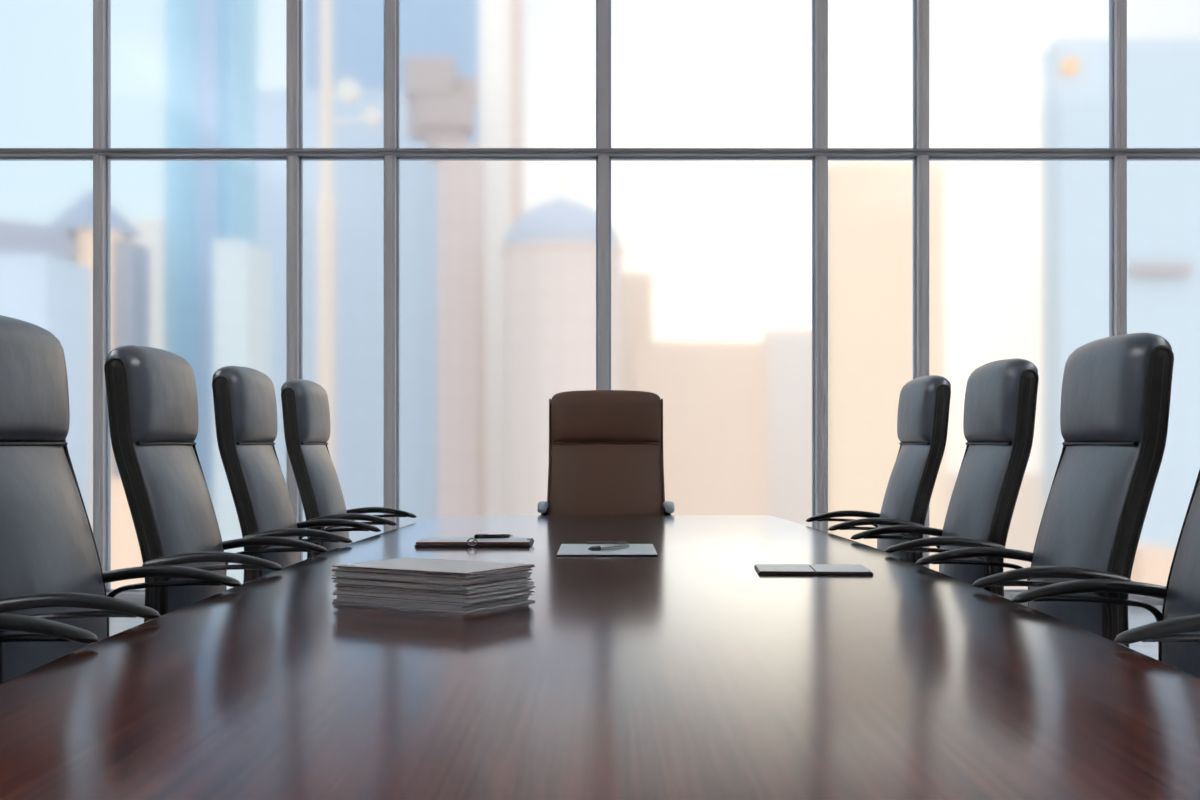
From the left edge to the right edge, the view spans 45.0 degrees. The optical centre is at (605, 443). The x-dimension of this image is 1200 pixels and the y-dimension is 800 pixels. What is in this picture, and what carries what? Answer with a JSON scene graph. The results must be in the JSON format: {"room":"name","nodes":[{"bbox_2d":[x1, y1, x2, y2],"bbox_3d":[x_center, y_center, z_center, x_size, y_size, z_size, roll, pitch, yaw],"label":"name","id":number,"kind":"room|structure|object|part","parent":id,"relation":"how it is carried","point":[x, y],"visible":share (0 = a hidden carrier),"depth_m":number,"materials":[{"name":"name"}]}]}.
{"room":"conference room","nodes":[
{"label":"conference room","id":0,"kind":"room"},
{"bbox_2d":[0,148,1199,156],"bbox_3d":[0.000,-1.870,9.338,8.500,0.040,0.155,0,0,0],"label":"window frame","id":1,"kind":"structure","parent":0,"point":[4,152],"depth_m":9.29,"materials":[{"name":"silver metal"}]},
{"bbox_2d":[0,0,92,147],"bbox_3d":[-3.772,-2.615,9.380,0.957,1.450,0.050,0,0,0],"label":"window","id":2,"kind":"structure","parent":1,"relation":"attached to","point":[46,46],"depth_m":9.38,"materials":[{"name":"clear glass"}]},
{"bbox_2d":[106,0,286,147],"bbox_3d":[-2.636,-2.615,9.380,1.181,1.450,0.050,0,0,0],"label":"window","id":3,"kind":"structure","parent":1,"relation":"attached to","point":[180,73],"depth_m":9.38,"materials":[{"name":"clear glass"}]},
{"bbox_2d":[299,0,384,147],"bbox_3d":[-1.700,-2.615,9.380,0.561,1.450,0.050,0,0,0],"label":"window","id":4,"kind":"structure","parent":1,"relation":"attached to","point":[342,42],"depth_m":9.38,"materials":[{"name":"clear glass"}]},
{"bbox_2d":[396,0,597,147],"bbox_3d":[-0.701,-2.615,9.380,1.304,1.450,0.050,0,0,0],"label":"window","id":5,"kind":"structure","parent":1,"relation":"attached to","point":[470,73],"depth_m":9.38,"materials":[{"name":"clear glass"}]},
{"bbox_2d":[609,0,814,147],"bbox_3d":[0.683,-2.615,9.380,1.333,1.450,0.050,0,0,0],"label":"window","id":6,"kind":"structure","parent":1,"relation":"attached to","point":[683,73],"depth_m":9.38,"materials":[{"name":"clear glass"}]},
{"bbox_2d":[827,0,916,147],"bbox_3d":[1.710,-2.615,9.380,0.588,1.450,0.050,0,0,0],"label":"window","id":7,"kind":"structure","parent":1,"relation":"attached to","point":[872,44],"depth_m":9.38,"materials":[{"name":"clear glass"}]},
{"bbox_2d":[929,0,1113,147],"bbox_3d":[2.674,-2.615,9.380,1.207,1.450,0.050,0,0,0],"label":"window","id":8,"kind":"structure","parent":1,"relation":"attached to","point":[1003,73],"depth_m":9.38,"materials":[{"name":"clear glass"}]},
{"bbox_3d":[2.674,-2.615,9.380,1.207,1.450,0.050,0,0,0],"label":"frame","id":9,"kind":"part","parent":8,"relation":"part of","materials":[{"name":"grey metal"}]},
{"bbox_2d":[1127,0,1199,147],"bbox_3d":[3.796,-2.615,9.380,0.907,1.450,0.050,0,0,0],"label":"window","id":10,"kind":"structure","parent":1,"relation":"attached to","point":[1163,36],"depth_m":9.38,"materials":[{"name":"clear glass"}]},
{"bbox_2d":[109,604,1162,659],"bbox_3d":[0.000,1.130,3.180,8.900,0.200,13.060,0,0,0],"label":"floor","id":11,"kind":"structure","parent":0,"point":[1137,616],"depth_m":8.32,"materials":[{"name":"stone"}]},
{"bbox_2d":[0,613,98,643],"bbox_3d":[-0.817,0.399,1.800,0.655,1.262,0.603,0,0,0],"label":"armchair","id":12,"kind":"object","parent":11,"relation":"on","point":[37,629],"visible":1,"depth_m":2.05,"materials":[{"name":"black leather"}]},
{"bbox_3d":[-0.879,0.453,2.042,0.237,0.366,0.068,0,0,0],"label":"arm frame","id":13,"kind":"part","parent":12,"relation":"part of","materials":[{"name":"grey metal"}]},
{"bbox_2d":[93,0,105,587],"bbox_3d":[-3.260,-1.195,9.355,0.066,4.450,0.124,0,0,0],"label":"window frame","id":14,"kind":"structure","parent":11,"relation":"on","point":[99,6],"depth_m":9.30,"materials":[{"name":"silver metal"}]},
{"bbox_2d":[0,315,241,683],"bbox_3d":[-0.817,0.399,2.610,0.655,1.262,0.603,0,0,0],"label":"armchair","id":15,"kind":"object","parent":11,"relation":"on","point":[51,568],"visible":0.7,"depth_m":2.57,"materials":[{"name":"black leather"}]},
{"bbox_2d":[0,446,106,681],"bbox_3d":[-1.011,0.274,2.610,0.122,0.572,0.493,0,0,0],"label":"cushion","id":16,"kind":"object","parent":15,"relation":"on","point":[48,545],"depth_m":2.55,"materials":[{"name":"leather"}]},
{"bbox_3d":[-0.879,0.453,2.368,0.237,0.366,0.068,0,0,0],"label":"arm frame","id":17,"kind":"part","parent":15,"relation":"part of","materials":[{"name":"grey metal"}]},
{"bbox_3d":[-0.879,0.453,2.852,0.237,0.366,0.068,0,0,0],"label":"arm frame","id":18,"kind":"part","parent":15,"relation":"part of","materials":[{"name":"grey metal"}]},
{"bbox_2d":[104,345,327,621],"bbox_3d":[-0.817,0.399,3.500,0.655,1.262,0.603,0,0,0],"label":"armchair","id":19,"kind":"object","parent":11,"relation":"on","point":[152,402],"visible":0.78,"depth_m":3.32,"materials":[{"name":"black leather"}]},
{"bbox_2d":[134,443,225,612],"bbox_3d":[-1.011,0.274,3.500,0.122,0.572,0.493,0,0,0],"label":"cushion","id":20,"kind":"object","parent":19,"relation":"on","point":[174,513],"depth_m":3.35,"materials":[{"name":"leather"}]},
{"bbox_3d":[-0.879,0.453,3.258,0.237,0.366,0.068,0,0,0],"label":"arm frame","id":21,"kind":"part","parent":19,"relation":"part of","materials":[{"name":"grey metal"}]},
{"bbox_3d":[-0.879,0.453,3.742,0.237,0.366,0.068,0,0,0],"label":"arm frame","id":22,"kind":"part","parent":19,"relation":"part of","materials":[{"name":"grey metal"}]},
{"bbox_2d":[287,0,298,522],"bbox_3d":[-2.013,-1.195,9.355,0.066,4.450,0.124,0,0,0],"label":"window frame","id":23,"kind":"structure","parent":11,"relation":"on","point":[292,5],"depth_m":9.30,"materials":[{"name":"silver metal"}]},
{"bbox_2d":[212,366,380,582],"bbox_3d":[-0.817,0.399,4.390,0.655,1.262,0.603,0,0,0],"label":"armchair","id":24,"kind":"object","parent":11,"relation":"on","point":[244,398],"visible":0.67,"depth_m":4.20,"materials":[{"name":"black leather"}]},
{"bbox_2d":[235,443,299,575],"bbox_3d":[-1.011,0.274,4.390,0.122,0.572,0.493,0,0,0],"label":"cushion","id":25,"kind":"object","parent":24,"relation":"on","point":[263,502],"depth_m":4.23,"materials":[{"name":"leather"}]},
{"bbox_3d":[-0.879,0.453,4.148,0.237,0.366,0.068,0,0,0],"label":"arm frame","id":26,"kind":"part","parent":24,"relation":"part of","materials":[{"name":"grey metal"}]},
{"bbox_3d":[-0.879,0.453,4.632,0.237,0.366,0.068,0,0,0],"label":"arm frame","id":27,"kind":"part","parent":24,"relation":"part of","materials":[{"name":"grey metal"}]},
{"bbox_2d":[281,379,416,558],"bbox_3d":[-0.817,0.399,5.270,0.655,1.262,0.603,0,0,0],"label":"armchair","id":28,"kind":"object","parent":11,"relation":"on","point":[305,404],"visible":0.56,"depth_m":5.07,"materials":[{"name":"black leather"}]},
{"bbox_2d":[300,444,348,550],"bbox_3d":[-1.011,0.274,5.270,0.122,0.572,0.493,0,0,0],"label":"cushion","id":29,"kind":"object","parent":28,"relation":"on","point":[321,494],"depth_m":5.10,"materials":[{"name":"leather"}]},
{"bbox_3d":[-0.879,0.453,5.028,0.237,0.366,0.068,0,0,0],"label":"arm frame","id":30,"kind":"part","parent":28,"relation":"part of","materials":[{"name":"grey metal"}]},
{"bbox_3d":[-0.879,0.453,5.512,0.237,0.366,0.068,0,0,0],"label":"arm frame","id":31,"kind":"part","parent":28,"relation":"part of","materials":[{"name":"grey metal"}]},
{"bbox_2d":[385,0,395,531],"bbox_3d":[-1.386,-1.195,9.355,0.066,4.450,0.124,0,0,0],"label":"window frame","id":32,"kind":"structure","parent":11,"relation":"on","point":[390,5],"depth_m":9.30,"materials":[{"name":"silver metal"}]},
{"bbox_2d":[0,515,1199,799],"bbox_3d":[0.000,0.660,3.143,1.514,0.740,5.485,0,0,0],"label":"conference table","id":33,"kind":"object","parent":11,"relation":"on","point":[686,671],"visible":0.88,"depth_m":1.73,"materials":[{"name":"brown wood"}]},
{"bbox_2d":[332,600,534,612],"bbox_3d":[-0.314,0.289,2.644,0.304,0.002,0.214,0,0,31],"label":"paper document","id":34,"kind":"object","parent":33,"relation":"on","point":[525,601],"visible":0.25,"depth_m":2.56,"materials":[{"name":"grey paper"}]},
{"bbox_2d":[336,599,528,610],"bbox_3d":[-0.318,0.286,2.644,0.296,0.003,0.205,0,0,31],"label":"paper document","id":35,"kind":"object","parent":34,"relation":"on","point":[522,599],"visible":0.16,"depth_m":2.55,"materials":[{"name":"white paper"}]},
{"bbox_2d":[333,597,528,609],"bbox_3d":[-0.318,0.283,2.643,0.292,0.003,0.211,0,0,30],"label":"paper document","id":36,"kind":"object","parent":35,"relation":"on","point":[337,599],"visible":0.23,"depth_m":2.56,"materials":[{"name":"white paper"}]},
{"bbox_2d":[336,595,530,607],"bbox_3d":[-0.315,0.280,2.647,0.293,0.003,0.206,0,0,32],"label":"paper document","id":37,"kind":"object","parent":36,"relation":"on","point":[529,595],"visible":0.13,"depth_m":2.56,"materials":[{"name":"white paper"}]},
{"bbox_2d":[337,594,532,605],"bbox_3d":[-0.311,0.277,2.641,0.294,0.003,0.210,0,0,31],"label":"paper document","id":38,"kind":"object","parent":37,"relation":"on","point":[507,598],"visible":0.21,"depth_m":2.56,"materials":[{"name":"grey paper"}]},
{"bbox_2d":[333,593,530,603],"bbox_3d":[-0.317,0.274,2.645,0.298,0.003,0.209,0,0,31],"label":"paper document","id":39,"kind":"object","parent":38,"relation":"on","point":[528,593],"visible":0.22,"depth_m":2.56,"materials":[{"name":"white paper"}]},
{"bbox_2d":[333,591,533,602],"bbox_3d":[-0.312,0.271,2.642,0.305,0.003,0.212,0,0,31],"label":"paper document","id":40,"kind":"object","parent":39,"relation":"on","point":[525,592],"visible":0.25,"depth_m":2.55,"materials":[{"name":"white paper"}]},
{"bbox_2d":[334,590,529,600],"bbox_3d":[-0.318,0.268,2.643,0.296,0.003,0.205,0,0,30],"label":"paper document","id":41,"kind":"object","parent":40,"relation":"on","point":[338,591],"visible":0.23,"depth_m":2.56,"materials":[{"name":"white paper"}]},
{"bbox_2d":[335,588,532,598],"bbox_3d":[-0.313,0.266,2.647,0.299,0.003,0.210,0,0,31],"label":"paper document","id":42,"kind":"object","parent":41,"relation":"on","point":[407,594],"visible":0.16,"depth_m":2.56,"materials":[{"name":"grey paper"}]},
{"bbox_2d":[337,586,534,597],"bbox_3d":[-0.309,0.263,2.643,0.300,0.003,0.211,0,0,30],"label":"paper document","id":43,"kind":"object","parent":42,"relation":"on","point":[524,587],"visible":0.25,"depth_m":2.56,"materials":[{"name":"white paper"}]},
{"bbox_2d":[334,585,528,595],"bbox_3d":[-0.316,0.260,2.643,0.296,0.003,0.206,0,0,30],"label":"paper document","id":44,"kind":"object","parent":43,"relation":"on","point":[528,585],"visible":0.2,"depth_m":2.55,"materials":[{"name":"white paper"}]},
{"bbox_2d":[334,583,533,593],"bbox_3d":[-0.311,0.257,2.641,0.302,0.003,0.206,0,0,31],"label":"paper document","id":45,"kind":"object","parent":44,"relation":"on","point":[391,588],"visible":0.22,"depth_m":2.56,"materials":[{"name":"white paper"}]},
{"bbox_2d":[339,581,534,592],"bbox_3d":[-0.310,0.254,2.646,0.298,0.003,0.208,0,0,30],"label":"paper document","id":46,"kind":"object","parent":45,"relation":"on","point":[526,582],"visible":0.17,"depth_m":2.57,"materials":[{"name":"grey paper"}]},
{"bbox_2d":[331,580,528,590],"bbox_3d":[-0.317,0.251,2.641,0.296,0.003,0.211,0,0,31],"label":"paper document","id":47,"kind":"object","parent":46,"relation":"on","point":[417,587],"visible":0.23,"depth_m":2.55,"materials":[{"name":"white paper"}]},
{"bbox_2d":[334,578,532,588],"bbox_3d":[-0.315,0.248,2.643,0.299,0.003,0.210,0,0,31],"label":"paper document","id":48,"kind":"object","parent":47,"relation":"on","point":[524,579],"visible":0.23,"depth_m":2.56,"materials":[{"name":"white paper"}]},
{"bbox_2d":[332,577,528,586],"bbox_3d":[-0.318,0.245,2.647,0.301,0.003,0.208,0,0,30],"label":"paper document","id":49,"kind":"object","parent":48,"relation":"on","point":[334,577],"visible":0.19,"depth_m":2.56,"materials":[{"name":"white paper"}]},
{"bbox_2d":[337,575,531,585],"bbox_3d":[-0.312,0.243,2.640,0.291,0.003,0.208,0,0,32],"label":"paper document","id":50,"kind":"object","parent":49,"relation":"on","point":[527,575],"visible":0.25,"depth_m":2.55,"materials":[{"name":"grey paper"}]},
{"bbox_2d":[332,574,529,584],"bbox_3d":[-0.317,0.240,2.640,0.302,0.003,0.210,0,0,31],"label":"paper document","id":51,"kind":"object","parent":50,"relation":"on","point":[427,581],"visible":0.2,"depth_m":2.55,"materials":[{"name":"white paper"}]},
{"bbox_2d":[334,572,533,581],"bbox_3d":[-0.315,0.237,2.643,0.304,0.003,0.210,0,0,32],"label":"paper document","id":52,"kind":"object","parent":51,"relation":"on","point":[492,577],"visible":0.3,"depth_m":2.55,"materials":[{"name":"white paper"}]},
{"bbox_2d":[335,571,527,580],"bbox_3d":[-0.318,0.234,2.643,0.291,0.003,0.205,0,0,31],"label":"paper document","id":53,"kind":"object","parent":52,"relation":"on","point":[523,571],"visible":0.18,"depth_m":2.55,"materials":[{"name":"white paper"}]},
{"bbox_2d":[333,569,533,578],"bbox_3d":[-0.317,0.231,2.644,0.304,0.003,0.213,0,0,32],"label":"paper document","id":54,"kind":"object","parent":53,"relation":"on","point":[362,572],"visible":0.18,"depth_m":2.56,"materials":[{"name":"grey paper"}]},
{"bbox_2d":[333,567,531,577],"bbox_3d":[-0.315,0.228,2.641,0.302,0.003,0.208,0,0,30],"label":"paper document","id":55,"kind":"object","parent":54,"relation":"on","point":[342,569],"visible":0.23,"depth_m":2.55,"materials":[{"name":"white paper"}]},
{"bbox_2d":[337,566,534,574],"bbox_3d":[-0.309,0.225,2.647,0.300,0.003,0.208,0,0,30],"label":"paper document","id":56,"kind":"object","parent":55,"relation":"on","point":[527,566],"visible":0.17,"depth_m":2.56,"materials":[{"name":"white paper"}]},
{"bbox_2d":[332,558,534,573],"bbox_3d":[-0.314,0.222,2.644,0.302,0.003,0.215,0,0,31],"label":"paper document","id":57,"kind":"object","parent":56,"relation":"on","point":[400,564],"visible":1,"depth_m":2.63,"materials":[{"name":"white paper"}]},
{"bbox_2d":[414,537,533,546],"bbox_3d":[-0.371,0.277,4.164,0.333,0.026,0.201,0,0,0],"label":"notebook","id":58,"kind":"object","parent":33,"relation":"on","point":[426,541],"visible":0.96,"depth_m":4.07,"materials":[{"name":"black paper"}]},
{"bbox_2d":[474,534,512,538],"bbox_3d":[-0.326,0.269,4.215,0.115,0.014,0.012,0,0,-18],"label":"pen","id":59,"kind":"object","parent":58,"relation":"on","point":[476,536],"visible":0.99,"depth_m":4.21,"materials":[{"name":"black plastic"}]},
{"bbox_2d":[556,538,657,555],"bbox_3d":[0.003,0.279,3.931,0.262,0.021,0.402,0,0,0],"label":"clipboard","id":60,"kind":"object","parent":33,"relation":"on","point":[565,549],"visible":0.96,"depth_m":3.86,"materials":[{"name":"white"}]},
{"bbox_2d":[588,543,628,550],"bbox_3d":[0.006,0.278,3.885,0.013,0.015,0.160,0,0,42],"label":"pen","id":61,"kind":"object","parent":60,"relation":"on","point":[619,545],"visible":1,"depth_m":3.88,"materials":[{"name":"silver metal"}]},
{"bbox_2d":[754,564,872,574],"bbox_3d":[0.468,0.286,3.295,0.252,0.008,0.195,0,0,3],"label":"notebook","id":62,"kind":"object","parent":33,"relation":"on","point":[762,569],"visible":1,"depth_m":3.25,"materials":[{"name":"black paper"}]},
{"bbox_2d":[598,0,608,389],"bbox_3d":[-0.016,-1.195,9.355,0.066,4.450,0.124,0,0,0],"label":"window frame","id":63,"kind":"structure","parent":11,"relation":"on","point":[603,5],"depth_m":9.30,"materials":[{"name":"silver metal"}]},
{"bbox_2d":[537,390,674,514],"bbox_3d":[0.000,0.399,6.000,0.603,1.262,0.655,0,0,0],"label":"armchair","id":64,"kind":"object","parent":11,"relation":"on","point":[606,446],"visible":0.59,"depth_m":6.21,"materials":[{"name":"brown leather"}]},
{"bbox_2d":[549,443,662,514],"bbox_3d":[0.000,0.274,6.195,0.493,0.572,0.122,0,0,0],"label":"cushion","id":65,"kind":"object","parent":64,"relation":"on","point":[585,478],"depth_m":6.18,"materials":[{"name":"brown leather"}]},
{"bbox_2d":[106,592,1163,603],"bbox_3d":[0.000,0.995,9.360,8.500,0.070,0.140,0,0,0],"label":"window frame","id":66,"kind":"structure","parent":11,"relation":"on","point":[135,597],"depth_m":9.29,"materials":[{"name":"silver metal"}]},
{"bbox_2d":[0,157,92,531],"bbox_3d":[-3.772,-0.445,9.380,0.957,2.810,0.050,0,0,0],"label":"window","id":67,"kind":"structure","parent":66,"relation":"on","point":[46,203],"depth_m":9.38,"materials":[{"name":"clear glass"}]},
{"bbox_3d":[-3.772,-0.445,9.380,0.957,2.810,0.050,0,0,0],"label":"frame","id":68,"kind":"part","parent":67,"relation":"part of","materials":[{"name":"grey metal"}]},
{"bbox_2d":[106,157,286,591],"bbox_3d":[-2.636,-0.445,9.380,1.181,2.810,0.050,0,0,0],"label":"window","id":69,"kind":"structure","parent":66,"relation":"attached to","point":[196,247],"depth_m":9.38,"materials":[{"name":"clear glass"}]},
{"bbox_2d":[299,157,384,560],"bbox_3d":[-1.700,-0.445,9.380,0.561,2.810,0.050,0,0,0],"label":"window","id":70,"kind":"structure","parent":66,"relation":"attached to","point":[342,199],"depth_m":9.38,"materials":[{"name":"clear glass"}]},
{"bbox_2d":[396,157,597,528],"bbox_3d":[-0.701,-0.445,9.380,1.304,2.810,0.050,0,0,0],"label":"window","id":71,"kind":"structure","parent":66,"relation":"attached to","point":[497,257],"depth_m":9.38,"materials":[{"name":"clear glass"}]},
{"bbox_2d":[609,157,814,527],"bbox_3d":[0.683,-0.445,9.380,1.333,2.810,0.050,0,0,0],"label":"window","id":72,"kind":"structure","parent":66,"relation":"attached to","point":[712,259],"depth_m":9.38,"materials":[{"name":"clear glass"}]},
{"bbox_2d":[827,157,916,547],"bbox_3d":[1.710,-0.445,9.380,0.588,2.810,0.050,0,0,0],"label":"window","id":73,"kind":"structure","parent":66,"relation":"attached to","point":[872,201],"depth_m":9.38,"materials":[{"name":"clear glass"}]},
{"bbox_2d":[929,157,1113,591],"bbox_3d":[2.674,-0.445,9.380,1.207,2.810,0.050,0,0,0],"label":"window","id":74,"kind":"structure","parent":66,"relation":"attached to","point":[1021,249],"depth_m":9.38,"materials":[{"name":"clear glass"}]},
{"bbox_2d":[1127,157,1199,585],"bbox_3d":[3.796,-0.445,9.380,0.907,2.810,0.050,0,0,0],"label":"window","id":75,"kind":"structure","parent":66,"relation":"attached to","point":[1163,193],"depth_m":9.38,"materials":[{"name":"clear glass"}]},
{"bbox_3d":[3.796,-0.445,9.380,0.907,2.810,0.050,0,0,0],"label":"frame","id":76,"kind":"part","parent":75,"relation":"part of","materials":[{"name":"grey metal"}]},
{"bbox_2d":[815,0,826,531],"bbox_3d":[1.383,-1.195,9.355,0.066,4.450,0.124,0,0,0],"label":"window frame","id":77,"kind":"structure","parent":11,"relation":"on","point":[820,5],"depth_m":9.30,"materials":[{"name":"silver metal"}]},
{"bbox_2d":[806,375,950,565],"bbox_3d":[0.817,0.399,4.980,0.655,1.262,0.603,0,0,0],"label":"armchair","id":78,"kind":"object","parent":11,"relation":"on","point":[924,401],"visible":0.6,"depth_m":4.78,"materials":[{"name":"black leather"}]},
{"bbox_3d":[0.879,0.453,5.222,0.237,0.366,0.068,0,0,0],"label":"arm frame","id":79,"kind":"part","parent":78,"relation":"part of","materials":[{"name":"grey metal"}]},
{"bbox_3d":[0.879,0.453,4.738,0.237,0.366,0.068,0,0,0],"label":"arm frame","id":80,"kind":"part","parent":78,"relation":"part of","materials":[{"name":"grey metal"}]},
{"bbox_2d":[877,443,930,559],"bbox_3d":[1.011,0.274,4.980,0.122,0.572,0.493,0,0,0],"label":"cushion","id":81,"kind":"object","parent":78,"relation":"on","point":[907,497],"depth_m":4.81,"materials":[{"name":"leather"}]},
{"bbox_2d":[917,0,928,567],"bbox_3d":[2.037,-1.195,9.355,0.066,4.450,0.124,0,0,0],"label":"window frame","id":82,"kind":"structure","parent":11,"relation":"on","point":[922,5],"depth_m":9.30,"materials":[{"name":"silver metal"}]},
{"bbox_2d":[850,358,1038,596],"bbox_3d":[0.817,0.399,4.020,0.655,1.262,0.603,0,0,0],"label":"armchair","id":83,"kind":"object","parent":11,"relation":"on","point":[1000,401],"visible":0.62,"depth_m":3.83,"materials":[{"name":"black leather"}]},
{"bbox_3d":[0.879,0.453,4.262,0.237,0.366,0.068,0,0,0],"label":"arm frame","id":84,"kind":"part","parent":83,"relation":"part of","materials":[{"name":"grey metal"}]},
{"bbox_3d":[0.879,0.453,3.778,0.237,0.366,0.068,0,0,0],"label":"arm frame","id":85,"kind":"part","parent":83,"relation":"part of","materials":[{"name":"grey metal"}]},
{"bbox_2d":[939,443,1012,588],"bbox_3d":[1.011,0.274,4.020,0.122,0.572,0.493,0,0,0],"label":"cushion","id":86,"kind":"object","parent":83,"relation":"on","point":[980,507],"depth_m":3.86,"materials":[{"name":"leather"}]},
{"bbox_2d":[915,333,1173,646],"bbox_3d":[0.817,0.399,3.120,0.655,1.262,0.603,0,0,0],"label":"armchair","id":87,"kind":"object","parent":11,"relation":"on","point":[1116,391],"visible":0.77,"depth_m":2.95,"materials":[{"name":"black leather"}]},
{"bbox_3d":[0.879,0.453,3.362,0.237,0.366,0.068,0,0,0],"label":"arm frame","id":88,"kind":"part","parent":87,"relation":"part of","materials":[{"name":"grey metal"}]},
{"bbox_3d":[0.879,0.453,2.878,0.237,0.366,0.068,0,0,0],"label":"arm frame","id":89,"kind":"part","parent":87,"relation":"part of","materials":[{"name":"grey metal"}]},
{"bbox_2d":[1029,443,1140,635],"bbox_3d":[1.011,0.274,3.120,0.122,0.572,0.493,0,0,0],"label":"cushion","id":90,"kind":"object","parent":87,"relation":"on","point":[1091,519],"depth_m":2.97,"materials":[{"name":"leather"}]},
{"bbox_2d":[1011,470,1199,677],"bbox_3d":[0.817,0.399,2.320,0.655,1.262,0.603,0,0,0],"label":"armchair","id":91,"kind":"object","parent":11,"relation":"on","point":[1176,630],"visible":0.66,"depth_m":2.47,"materials":[{"name":"black leather"}]},
{"bbox_3d":[0.879,0.453,2.562,0.237,0.366,0.068,0,0,0],"label":"arm frame","id":92,"kind":"part","parent":91,"relation":"part of","materials":[{"name":"grey metal"}]},
{"bbox_3d":[0.879,0.453,2.078,0.237,0.366,0.068,0,0,0],"label":"arm frame","id":93,"kind":"part","parent":91,"relation":"part of","materials":[{"name":"grey metal"}]},
{"bbox_2d":[1162,480,1199,677],"bbox_3d":[1.011,0.274,2.320,0.122,0.572,0.493,0,0,0],"label":"cushion","id":94,"kind":"object","parent":91,"relation":"on","point":[1181,594],"depth_m":2.44,"materials":[{"name":"leather"}]},
{"bbox_2d":[1114,0,1126,335],"bbox_3d":[3.310,-1.195,9.355,0.066,4.450,0.124,0,0,0],"label":"window frame","id":95,"kind":"structure","parent":11,"relation":"on","point":[1120,6],"depth_m":9.30,"materials":[{"name":"silver metal"}]}
]}

